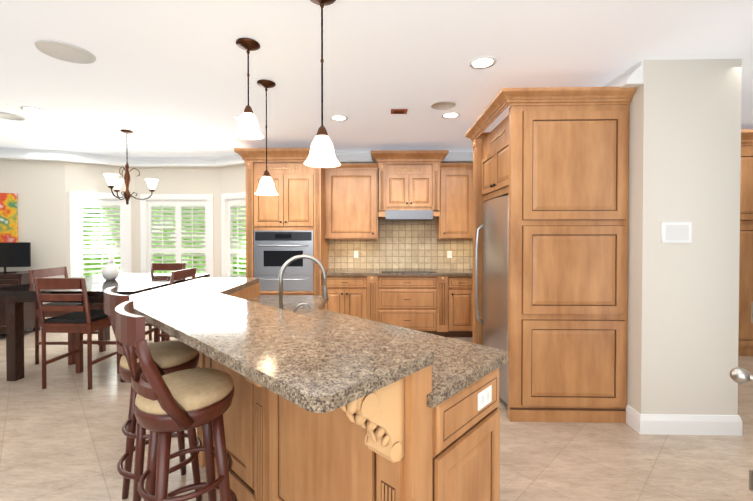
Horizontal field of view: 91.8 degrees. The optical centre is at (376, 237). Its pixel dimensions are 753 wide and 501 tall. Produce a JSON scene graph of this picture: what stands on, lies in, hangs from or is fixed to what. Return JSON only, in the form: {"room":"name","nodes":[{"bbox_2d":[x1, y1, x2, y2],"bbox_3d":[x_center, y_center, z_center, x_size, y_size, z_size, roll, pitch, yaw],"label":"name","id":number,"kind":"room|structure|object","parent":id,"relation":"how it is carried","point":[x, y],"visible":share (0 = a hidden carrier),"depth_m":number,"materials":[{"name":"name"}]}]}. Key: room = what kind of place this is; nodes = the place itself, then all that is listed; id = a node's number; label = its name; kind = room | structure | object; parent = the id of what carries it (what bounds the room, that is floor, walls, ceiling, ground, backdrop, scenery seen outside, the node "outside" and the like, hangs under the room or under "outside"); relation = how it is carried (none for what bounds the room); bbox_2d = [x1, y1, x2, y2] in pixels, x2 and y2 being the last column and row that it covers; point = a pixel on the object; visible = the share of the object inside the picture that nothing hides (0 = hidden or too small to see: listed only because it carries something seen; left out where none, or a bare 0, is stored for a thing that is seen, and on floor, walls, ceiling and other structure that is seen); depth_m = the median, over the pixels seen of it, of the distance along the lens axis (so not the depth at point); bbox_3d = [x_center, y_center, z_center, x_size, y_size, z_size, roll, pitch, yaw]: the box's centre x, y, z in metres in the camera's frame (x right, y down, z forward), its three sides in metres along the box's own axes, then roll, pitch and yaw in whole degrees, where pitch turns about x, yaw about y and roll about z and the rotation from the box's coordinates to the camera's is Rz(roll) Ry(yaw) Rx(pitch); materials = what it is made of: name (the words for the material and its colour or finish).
{"room":"dining room and kitchen","nodes":[
{"label":"dining room and kitchen","id":0,"kind":"room"},
{"bbox_2d":[0,59,741,414],"bbox_3d":[-0.089,0.079,2.403,13.340,2.720,7.420,0,1,1],"label":"wall","id":1,"kind":"structure","parent":0,"point":[684,167],"depth_m":2.66,"materials":[{"name":"beige paint"}]},
{"bbox_2d":[0,193,17,242],"bbox_3d":[-5.790,-0.272,5.272,0.970,0.750,0.033,0,1,-16],"label":"picture","id":2,"kind":"object","parent":1,"relation":"attached to","point":[8,220],"visible":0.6,"depth_m":5.36,"materials":[{"name":"fabric"}]},
{"bbox_2d":[70,191,245,277],"bbox_3d":[-3.318,0.126,5.867,2.817,1.680,0.663,0,1,1],"label":"window shutters","id":3,"kind":"object","parent":1,"relation":"attached to","point":[178,203],"visible":0.6,"depth_m":6.02,"materials":[{"name":"white wood"}]},
{"bbox_2d":[334,164,377,239],"bbox_3d":[-0.368,-0.522,5.517,0.780,1.105,0.346,0,1,1],"label":"upper cabinet","id":4,"kind":"object","parent":1,"relation":"attached to","point":[353,218],"depth_m":5.34,"materials":[{"name":"brown wood"}]},
{"bbox_2d":[0,60,741,435],"bbox_3d":[-0.090,0.079,2.339,13.100,2.720,7.308,0,1,1],"label":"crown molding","id":5,"kind":"structure","parent":1,"relation":"attached to","point":[664,424],"depth_m":5.36,"materials":[{"name":"white wood"}]},
{"bbox_2d":[370,150,449,211],"bbox_3d":[0.468,-0.802,5.379,1.091,0.828,0.572,0,1,1],"label":"upper cabinet","id":6,"kind":"object","parent":1,"relation":"attached to","point":[409,180],"depth_m":5.22,"materials":[{"name":"brown wood"}]},
{"bbox_2d":[434,164,472,239],"bbox_3d":[1.168,-0.522,5.477,0.494,1.105,0.346,0,1,1],"label":"upper cabinet","id":7,"kind":"object","parent":1,"relation":"attached to","point":[456,224],"depth_m":5.31,"materials":[{"name":"brown wood"}]},
{"bbox_2d":[661,222,691,242],"bbox_3d":[2.167,-0.034,2.645,0.214,0.145,0.015,0,1,1],"label":"light switch","id":8,"kind":"object","parent":1,"relation":"attached to","point":[676,232],"visible":1,"depth_m":2.64,"materials":[{"name":"white plastic"}]},
{"bbox_2d":[730,302,752,490],"bbox_3d":[1.570,0.224,1.476,0.602,2.428,0.622,0,1,1],"label":"door","id":9,"kind":"structure","parent":1,"relation":"in","point":[740,375],"depth_m":1.29,"materials":[{"name":"silver metal"}]},
{"bbox_2d":[0,322,752,500],"bbox_3d":[-0.180,1.459,2.762,13.700,0.050,8.300,0,1,1],"label":"floor","id":10,"kind":"structure","parent":0,"point":[63,437],"depth_m":2.45,"materials":[{"name":"tile"}]},
{"bbox_2d":[0,242,40,333],"bbox_3d":[-5.427,0.740,5.154,0.960,1.330,0.475,0,1,-16],"label":"sideboard","id":11,"kind":"object","parent":10,"relation":"on","point":[15,254],"visible":0.56,"depth_m":5.18,"materials":[{"name":"brown wood"}]},
{"bbox_2d":[28,266,105,364],"bbox_3d":[-3.620,0.889,4.294,0.527,1.054,0.485,0,1,1],"label":"dining chair","id":12,"kind":"object","parent":10,"relation":"on","point":[47,272],"visible":0.46,"depth_m":4.08,"materials":[{"name":"brown wood"}]},
{"bbox_2d":[34,278,120,389],"bbox_3d":[-2.909,0.897,3.603,0.485,1.054,0.527,0,1,1],"label":"dining chair","id":13,"kind":"object","parent":10,"relation":"on","point":[79,321],"visible":0.88,"depth_m":3.42,"materials":[{"name":"brown wood"}]},
{"bbox_2d":[0,273,209,381],"bbox_3d":[-3.023,0.959,4.210,1.500,0.915,1.500,0,1,1],"label":"dining table","id":14,"kind":"object","parent":10,"relation":"on","point":[16,297],"visible":0.46,"depth_m":3.62,"materials":[{"name":"black wood"}]},
{"bbox_2d":[102,243,119,279],"bbox_3d":[-3.108,0.280,4.274,0.178,0.439,0.170,0,1,1],"label":"vase","id":15,"kind":"object","parent":14,"relation":"on","point":[110,271],"visible":1,"depth_m":4.25,"materials":[{"name":"white ceramic"}]},
{"bbox_2d":[104,286,201,500],"bbox_3d":[-1.215,0.860,1.978,0.513,1.172,0.513,0,1,1],"label":"bar stool","id":16,"kind":"object","parent":10,"relation":"on","point":[168,357],"visible":0.58,"depth_m":1.92,"materials":[{"name":"brown wood"}]},
{"bbox_2d":[145,263,185,340],"bbox_3d":[-2.878,0.882,4.809,0.485,1.054,0.527,0,1,1],"label":"dining chair","id":17,"kind":"object","parent":10,"relation":"on","point":[168,266],"visible":0.21,"depth_m":5.03,"materials":[{"name":"brown wood"}]},
{"bbox_2d":[145,267,196,341],"bbox_3d":[-2.421,0.890,4.163,0.527,1.054,0.485,0,1,1],"label":"dining chair","id":18,"kind":"object","parent":10,"relation":"on","point":[182,274],"visible":0.23,"depth_m":4.20,"materials":[{"name":"brown wood"}]},
{"bbox_2d":[115,300,237,500],"bbox_3d":[-0.845,0.865,1.539,0.510,1.172,0.512,0,1,1],"label":"bar stool","id":19,"kind":"object","parent":10,"relation":"on","point":[166,406],"visible":1,"depth_m":1.43,"materials":[{"name":"brown wood"}]},
{"bbox_2d":[234,148,337,310],"bbox_3d":[-1.289,0.093,5.341,1.281,2.618,0.761,0,1,1],"label":"tall cabinet","id":20,"kind":"object","parent":10,"relation":"on","point":[299,220],"depth_m":5.08,"materials":[{"name":"brown wood"}]},
{"bbox_2d":[330,288,365,318],"bbox_3d":[-0.444,0.965,5.386,0.636,0.874,0.648,0,1,1],"label":"base cabinet","id":21,"kind":"object","parent":10,"relation":"on","point":[348,301],"depth_m":5.09,"materials":[{"name":"brown wood"}]},
{"bbox_2d":[197,334,507,500],"bbox_3d":[-0.407,0.927,2.130,1.984,1.030,2.162,0,1,1],"label":"kitchen island","id":22,"kind":"object","parent":10,"relation":"on","point":[275,456],"depth_m":1.49,"materials":[{"name":"brown wood"}]},
{"bbox_2d":[130,277,453,416],"bbox_3d":[-0.680,0.393,2.067,1.796,0.040,2.330,0,1,1],"label":"island countertop","id":23,"kind":"structure","parent":22,"relation":"on","point":[315,359],"depth_m":1.35,"materials":[{"name":"brown stone"}]},
{"bbox_2d":[279,254,326,311],"bbox_3d":[-0.469,0.317,2.207,0.300,0.417,0.276,0,1,1],"label":"faucet","id":24,"kind":"object","parent":23,"relation":"on","point":[316,261],"visible":0.65,"depth_m":2.27,"materials":[{"name":"silver metal"}]},
{"bbox_2d":[366,288,377,321],"bbox_3d":[-0.082,0.965,5.377,0.220,0.874,0.648,0,1,1],"label":"base cabinet","id":25,"kind":"object","parent":10,"relation":"on","point":[371,293],"depth_m":5.07,"materials":[{"name":"brown wood"}]},
{"bbox_2d":[378,288,437,334],"bbox_3d":[0.436,0.965,5.363,0.817,0.874,0.648,0,1,1],"label":"base cabinet","id":26,"kind":"object","parent":10,"relation":"on","point":[410,308],"depth_m":5.07,"materials":[{"name":"brown wood"}]},
{"bbox_2d":[306,268,472,287],"bbox_3d":[0.607,0.515,4.844,2.766,0.040,1.666,0,1,1],"label":"countertop","id":27,"kind":"structure","parent":26,"relation":"on","point":[341,277],"depth_m":5.07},
{"bbox_2d":[382,268,433,271],"bbox_3d":[0.458,0.483,5.365,0.760,0.010,0.480,0,1,1],"label":"cooktop","id":28,"kind":"object","parent":27,"relation":"in","point":[383,269],"depth_m":5.34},
{"bbox_2d":[438,288,453,336],"bbox_3d":[0.956,0.965,5.350,0.223,0.874,0.648,0,1,1],"label":"base cabinet","id":29,"kind":"object","parent":10,"relation":"on","point":[445,296],"depth_m":5.05,"materials":[{"name":"brown wood"}]},
{"bbox_2d":[454,288,472,336],"bbox_3d":[1.193,0.965,5.344,0.389,0.874,0.648,0,1,1],"label":"base cabinet","id":30,"kind":"object","parent":10,"relation":"on","point":[463,297],"depth_m":5.05,"materials":[{"name":"brown wood"}]},
{"bbox_2d":[475,195,507,404],"bbox_3d":[1.440,0.532,3.364,0.893,1.770,0.930,0,1,1],"label":"fridge","id":31,"kind":"object","parent":10,"relation":"on","point":[494,225],"visible":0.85,"depth_m":3.22,"materials":[{"name":"grey metal"}]},
{"bbox_2d":[465,87,635,422],"bbox_3d":[1.458,0.147,3.399,0.991,2.559,1.300,0,1,1],"label":"cabinet","id":32,"kind":"object","parent":10,"relation":"on","point":[552,163],"visible":0.96,"depth_m":2.81,"materials":[{"name":"brown wood"}]},
{"bbox_2d":[738,129,752,355],"bbox_3d":[4.895,0.081,4.633,1.670,2.660,0.855,0,1,1],"label":"tall cabinet","id":33,"kind":"object","parent":10,"relation":"on","point":[745,342],"visible":0.04,"depth_m":4.31,"materials":[{"name":"brown wood"}]},
{"bbox_2d":[0,0,752,156],"bbox_3d":[-0.180,-1.311,2.728,13.700,0.050,8.300,0,1,1],"label":"ceiling","id":34,"kind":"structure","parent":0,"point":[163,78],"depth_m":2.69,"materials":[{"name":"white paint"}]},
{"bbox_2d":[0,112,25,120],"bbox_3d":[-3.916,-1.295,3.903,0.276,0.010,0.268,0,1,1],"label":"ceiling speaker","id":35,"kind":"object","parent":34,"relation":"in","point":[9,116],"depth_m":3.93,"materials":[{"name":"white plastic"}]},
{"bbox_2d":[21,106,46,112],"bbox_3d":[-3.464,-1.292,3.680,0.201,0.010,0.180,0,1,1],"label":"recessed light","id":36,"kind":"object","parent":34,"relation":"in","point":[30,109],"depth_m":3.71,"materials":[{"name":"white"}]},
{"bbox_2d":[34,40,95,63],"bbox_3d":[-2.135,-1.278,2.518,0.331,0.010,0.323,0,1,1],"label":"ceiling speaker","id":37,"kind":"object","parent":34,"relation":"in","point":[65,51],"depth_m":2.51,"materials":[{"name":"white plastic"}]},
{"bbox_2d":[104,129,157,204],"bbox_3d":[-3.067,-0.851,4.424,0.595,0.909,0.538,0,1,1],"label":"chandelier","id":38,"kind":"object","parent":34,"relation":"hanging from","point":[113,181],"visible":1,"depth_m":4.48,"materials":[{"name":"brown metal"}]},
{"bbox_2d":[233,38,263,139],"bbox_3d":[-0.849,-0.975,2.419,0.196,0.611,0.196,0,1,1],"label":"pendant light","id":39,"kind":"object","parent":34,"relation":"hanging from","point":[248,128],"visible":1,"depth_m":2.39,"materials":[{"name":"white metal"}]},
{"bbox_2d":[255,79,278,195],"bbox_3d":[-0.922,-0.823,3.058,0.196,0.931,0.196,0,1,1],"label":"pendant light","id":40,"kind":"object","parent":34,"relation":"hanging from","point":[266,186],"visible":1,"depth_m":3.03,"materials":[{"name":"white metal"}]},
{"bbox_2d":[304,0,340,167],"bbox_3d":[-0.287,-0.829,1.927,0.196,0.891,0.196,0,1,1],"label":"pendant light","id":41,"kind":"object","parent":34,"relation":"hanging from","point":[322,154],"visible":1,"depth_m":1.91,"materials":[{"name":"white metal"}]},
{"bbox_2d":[330,115,347,120],"bbox_3d":[-0.406,-1.295,3.951,0.188,0.010,0.175,0,1,1],"label":"recessed light","id":42,"kind":"object","parent":34,"relation":"in","point":[335,117],"depth_m":3.98,"materials":[{"name":"white"}]},
{"bbox_2d":[391,109,407,113],"bbox_3d":[0.234,-1.292,3.738,0.163,0.010,0.127,0,1,1],"label":"air vent","id":43,"kind":"object","parent":34,"relation":"in","point":[393,111],"depth_m":3.74,"materials":[{"name":"brown"}]},
{"bbox_2d":[469,56,495,68],"bbox_3d":[0.773,-1.279,2.666,0.190,0.010,0.190,0,1,1],"label":"recessed light","id":44,"kind":"object","parent":34,"relation":"in","point":[483,62],"depth_m":2.68,"materials":[{"name":"white"}]},
{"label":"outside","id":45,"kind":"structure","parent":0,"visible":0},
{"bbox_2d":[83,204,245,277],"bbox_3d":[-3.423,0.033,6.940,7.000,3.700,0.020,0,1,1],"label":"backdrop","id":46,"kind":"structure","parent":45,"point":[195,262],"depth_m":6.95,"materials":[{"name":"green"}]}
]}

